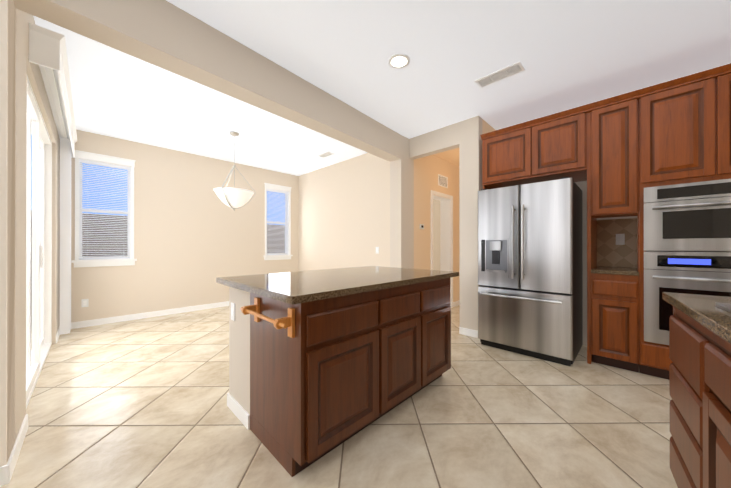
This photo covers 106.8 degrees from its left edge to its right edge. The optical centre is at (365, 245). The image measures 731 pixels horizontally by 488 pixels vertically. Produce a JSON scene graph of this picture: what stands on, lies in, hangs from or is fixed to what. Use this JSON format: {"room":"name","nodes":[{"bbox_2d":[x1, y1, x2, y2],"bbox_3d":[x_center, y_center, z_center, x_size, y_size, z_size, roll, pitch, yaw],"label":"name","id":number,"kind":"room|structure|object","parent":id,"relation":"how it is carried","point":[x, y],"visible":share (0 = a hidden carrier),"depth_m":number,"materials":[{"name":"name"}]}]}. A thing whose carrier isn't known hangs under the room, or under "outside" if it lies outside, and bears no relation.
{"room":"kitchen","nodes":[
{"label":"kitchen","id":0,"kind":"room"},
{"bbox_2d":[0,0,15,466],"bbox_3d":[-2.775,-0.244,0.255,0.209,2.780,2.989,0,0,40],"label":"wall","id":1,"kind":"structure","parent":0,"point":[5,118],"depth_m":1.31,"materials":[{"name":"beige paint"}]},
{"bbox_2d":[0,459,13,485],"bbox_3d":[-2.692,1.101,0.179,0.232,0.090,2.977,0,0,45],"label":"baseboard","id":2,"kind":"structure","parent":1,"relation":"attached to","point":[6,471],"depth_m":1.30,"materials":[{"name":"white wood"}]},
{"bbox_2d":[7,0,59,461],"bbox_3d":[-3.004,-0.240,2.449,3.360,2.780,0.160,0,0,45],"label":"wall","id":3,"kind":"structure","parent":0,"point":[24,68],"depth_m":1.61,"materials":[{"name":"beige paint"}]},
{"bbox_2d":[8,414,27,470],"bbox_3d":[-1.935,1.103,1.515,0.552,0.090,0.012,0,0,45],"label":"baseboard","id":4,"kind":"structure","parent":3,"relation":"attached to","point":[15,452],"depth_m":1.49,"materials":[{"name":"white wood"}]},
{"bbox_2d":[26,22,76,408],"bbox_3d":[-3.116,-0.152,2.692,2.740,2.605,0.290,0,0,45],"label":"sliding glass door","id":5,"kind":"structure","parent":3,"relation":"in","point":[48,52],"depth_m":2.44,"materials":[{"name":"white"}]},
{"bbox_2d":[56,326,59,342],"bbox_3d":[-3.887,1.106,3.437,0.688,0.090,0.012,0,0,45],"label":"baseboard","id":6,"kind":"structure","parent":3,"relation":"attached to","point":[58,332],"depth_m":3.34,"materials":[{"name":"white wood"}]},
{"bbox_2d":[71,129,297,322],"bbox_3d":[-2.920,-0.236,5.036,0.150,2.780,3.965,0,0,45],"label":"wall","id":7,"kind":"structure","parent":0,"point":[195,236],"depth_m":4.64,"materials":[{"name":"beige paint"}]},
{"bbox_2d":[81,299,88,306],"bbox_3d":[-3.977,0.812,3.847,0.008,0.114,0.070,0,0,45],"label":"electrical outlet","id":8,"kind":"object","parent":7,"relation":"attached to","point":[84,302],"visible":1,"depth_m":3.85,"materials":[{"name":"white plastic"}]},
{"bbox_2d":[71,150,136,267],"bbox_3d":[-3.851,-0.514,4.027,0.160,1.633,0.690,0,0,45],"label":"window","id":9,"kind":"structure","parent":7,"relation":"in","point":[97,160],"depth_m":4.00,"materials":[{"name":"white"}]},
{"bbox_2d":[71,301,228,328],"bbox_3d":[-2.848,1.109,4.992,0.012,0.090,3.685,0,0,45],"label":"baseboard","id":10,"kind":"structure","parent":7,"relation":"attached to","point":[87,323],"depth_m":4.30,"materials":[{"name":"white wood"}]},
{"bbox_2d":[263,183,292,259],"bbox_3d":[-1.939,-0.511,5.968,0.160,1.633,0.660,0,0,45],"label":"window","id":11,"kind":"structure","parent":7,"relation":"in","point":[285,254],"depth_m":5.99,"materials":[{"name":"white"}]},
{"bbox_2d":[13,0,400,161],"bbox_3d":[-0.682,-1.455,2.722,0.209,0.350,3.510,0,0,40],"label":"header beam","id":12,"kind":"structure","parent":0,"point":[167,35],"depth_m":2.04,"materials":[{"name":"beige paint"}]},
{"bbox_2d":[0,305,677,487],"bbox_3d":[-0.734,1.200,2.337,7.350,0.100,9.200,0,0,45],"label":"floor","id":13,"kind":"structure","parent":0,"point":[139,403],"depth_m":1.73,"materials":[{"name":"tile"}]},
{"bbox_2d":[216,278,450,476],"bbox_3d":[-0.149,0.707,2.118,0.976,0.885,1.592,0,0,45],"label":"kitchen island","id":14,"kind":"object","parent":13,"relation":"on","point":[322,363],"depth_m":1.55,"materials":[{"name":"brown wood"}]},
{"bbox_2d":[216,266,458,305],"bbox_3d":[-0.124,0.245,2.152,1.040,0.036,1.630,0,0,45],"label":"island countertop","id":15,"kind":"structure","parent":14,"relation":"on","point":[313,285],"depth_m":1.77,"materials":[{"name":"brown stone"}]},
{"bbox_2d":[478,177,582,365],"bbox_3d":[1.865,0.248,3.095,0.880,1.805,0.875,0,0,45],"label":"refrigerator","id":16,"kind":"object","parent":13,"relation":"on","point":[530,282],"visible":1,"depth_m":2.78,"materials":[{"name":"grey metal"}]},
{"bbox_2d":[588,272,639,372],"bbox_3d":[2.506,0.708,2.721,0.328,0.885,0.620,0,0,45],"label":"base cabinet","id":17,"kind":"object","parent":13,"relation":"on","point":[613,297],"depth_m":2.51,"materials":[{"name":"brown wood"}]},
{"bbox_2d":[592,264,639,275],"bbox_3d":[2.506,0.246,2.722,0.326,0.036,0.621,0,0,45],"label":"countertop","id":18,"kind":"structure","parent":17,"relation":"on","point":[597,269],"depth_m":2.60,"materials":[{"name":"brown stone"}]},
{"bbox_2d":[640,324,672,379],"bbox_3d":[2.924,0.992,2.311,0.816,0.315,0.618,0,0,45],"label":"base cabinet","id":19,"kind":"object","parent":13,"relation":"on","point":[655,361],"depth_m":2.34,"materials":[{"name":"brown wood"}]},
{"bbox_2d":[644,251,730,344],"bbox_3d":[2.885,0.439,2.271,0.784,0.778,0.638,0,0,45],"label":"wall oven","id":20,"kind":"object","parent":19,"relation":"in","point":[699,272],"visible":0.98,"depth_m":2.24,"materials":[{"name":"grey metal"}]},
{"bbox_2d":[662,292,730,487],"bbox_3d":[0.695,0.685,-0.171,0.680,0.920,3.299,0,0,39],"label":"base cabinet","id":21,"kind":"object","parent":13,"relation":"on","point":[700,379],"depth_m":0.96,"materials":[{"name":"brown wood"}]},
{"bbox_2d":[715,303,730,312],"bbox_3d":[1.234,0.188,0.512,0.509,0.073,0.879,0,0,39],"label":"cooktop","id":22,"kind":"object","parent":21,"relation":"in","point":[726,306],"visible":1,"depth_m":0.96,"materials":[{"name":"silver metal"}]},
{"bbox_2d":[34,0,730,175],"bbox_3d":[-0.734,-1.640,2.341,7.350,0.180,9.200,0,0,45],"label":"ceiling","id":23,"kind":"structure","parent":0,"point":[569,54],"depth_m":2.44,"materials":[{"name":"white paint"}]},
{"bbox_2d":[213,131,254,210],"bbox_3d":[-1.899,-1.065,3.926,0.546,1.125,0.535,0,0,45],"label":"pendant light","id":24,"kind":"object","parent":23,"relation":"hanging from","point":[234,198],"visible":1,"depth_m":3.80,"materials":[{"name":"white glass"}]},
{"bbox_2d":[318,152,334,157],"bbox_3d":[-0.707,-1.622,4.841,0.320,0.008,0.140,0,0,45],"label":"ceiling vent","id":25,"kind":"object","parent":23,"relation":"in","point":[326,154],"visible":0.94,"depth_m":4.82,"materials":[{"name":"white metal"}]},
{"bbox_2d":[388,54,409,68],"bbox_3d":[0.295,-1.626,2.395,0.190,0.008,0.190,0,0,45],"label":"recessed light","id":26,"kind":"object","parent":23,"relation":"in","point":[397,61],"visible":1,"depth_m":2.39,"materials":[{"name":"white"}]},
{"bbox_2d":[475,61,524,87],"bbox_3d":[1.276,-1.626,2.594,0.400,0.008,0.160,0,0,45],"label":"ceiling vent","id":27,"kind":"object","parent":23,"relation":"in","point":[504,73],"visible":1,"depth_m":2.58,"materials":[{"name":"white metal"}]},
{"bbox_2d":[298,115,481,330],"bbox_3d":[-0.032,-0.236,4.890,4.170,2.780,0.120,0,0,45],"label":"wall","id":28,"kind":"structure","parent":0,"point":[343,214],"depth_m":4.71,"materials":[{"name":"beige paint"}]},
{"bbox_2d":[390,135,459,301],"bbox_3d":[1.273,-0.236,4.890,0.210,2.780,2.350,0,0,45],"label":"wall","id":29,"kind":"structure","parent":0,"point":[413,183],"depth_m":4.26,"materials":[{"name":"beige paint"}]},
{"bbox_2d":[431,190,452,307],"bbox_3d":[1.188,0.109,5.008,0.527,2.090,0.780,0,0,45],"label":"door frame","id":30,"kind":"structure","parent":29,"relation":"attached to","point":[446,233],"depth_m":5.08,"materials":[{"name":"white wood"}]},
{"bbox_2d":[438,174,447,187],"bbox_3d":[1.389,-1.157,4.854,0.008,0.200,0.340,0,0,45],"label":"air vent","id":31,"kind":"object","parent":29,"relation":"in","point":[442,181],"visible":1,"depth_m":4.84,"materials":[{"name":"white metal"}]},
{"bbox_2d":[453,300,459,306],"bbox_3d":[1.899,1.109,5.365,0.012,0.090,0.710,0,0,45],"label":"baseboard","id":32,"kind":"structure","parent":29,"relation":"attached to","point":[456,303],"depth_m":5.20,"materials":[{"name":"white wood"}]},
{"bbox_2d":[433,199,439,270],"bbox_3d":[1.405,-0.235,6.029,1.200,2.780,0.100,0,0,45],"label":"wall","id":33,"kind":"structure","parent":0,"point":[436,234],"depth_m":5.83,"materials":[{"name":"beige paint"}]},
{"bbox_2d":[482,119,495,188],"bbox_3d":[2.155,-0.237,4.246,0.150,2.780,2.030,0,0,45],"label":"wall","id":34,"kind":"structure","parent":0,"point":[487,127],"depth_m":3.57,"materials":[{"name":"beige paint"}]},
{"bbox_2d":[502,63,730,345],"bbox_3d":[2.837,-0.239,2.922,2.680,2.780,0.120,0,0,45],"label":"wall","id":35,"kind":"structure","parent":0,"point":[582,185],"depth_m":3.14,"materials":[{"name":"beige paint"}]},
{"bbox_2d":[480,124,527,188],"bbox_3d":[1.863,-1.054,3.358,0.602,0.610,0.620,0,0,45],"label":"upper cabinet","id":36,"kind":"object","parent":35,"relation":"attached to","point":[502,149],"depth_m":3.18,"materials":[{"name":"brown wood"}]},
{"bbox_2d":[524,104,587,183],"bbox_3d":[2.178,-1.054,3.047,0.532,0.610,0.620,0,0,45],"label":"upper cabinet","id":37,"kind":"object","parent":35,"relation":"attached to","point":[556,145],"depth_m":2.82,"materials":[{"name":"brown wood"}]},
{"bbox_2d":[652,72,699,186],"bbox_3d":[2.800,-0.935,2.434,0.470,0.850,0.620,0,0,45],"label":"upper cabinet","id":38,"kind":"object","parent":35,"relation":"attached to","point":[675,103],"depth_m":2.24,"materials":[{"name":"brown wood"}]},
{"bbox_2d":[700,64,730,181],"bbox_3d":[3.047,-0.936,2.191,0.470,0.850,0.620,0,0,45],"label":"upper cabinet","id":39,"kind":"object","parent":35,"relation":"attached to","point":[715,83],"depth_m":2.10,"materials":[{"name":"brown wood"}]},
{"bbox_2d":[588,86,651,219],"bbox_3d":[2.434,-0.825,2.601,0.398,1.070,0.343,0,0,45],"label":"upper cabinet","id":40,"kind":"object","parent":0,"relation":"attached to","point":[619,153],"depth_m":2.48,"materials":[{"name":"brown wood"}]},
{"bbox_2d":[644,179,730,250],"bbox_3d":[2.867,-0.232,2.254,0.784,0.547,0.588,0,0,45],"label":"microwave oven","id":41,"kind":"object","parent":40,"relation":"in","point":[695,216],"visible":1,"depth_m":2.18,"materials":[{"name":"grey metal"}]},
{"label":"outside","id":42,"kind":"structure","parent":0,"visible":0},
{"bbox_2d":[31,134,284,329],"bbox_3d":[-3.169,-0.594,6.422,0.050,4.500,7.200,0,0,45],"label":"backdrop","id":43,"kind":"structure","parent":42,"point":[268,227],"depth_m":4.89,"materials":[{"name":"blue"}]}
]}

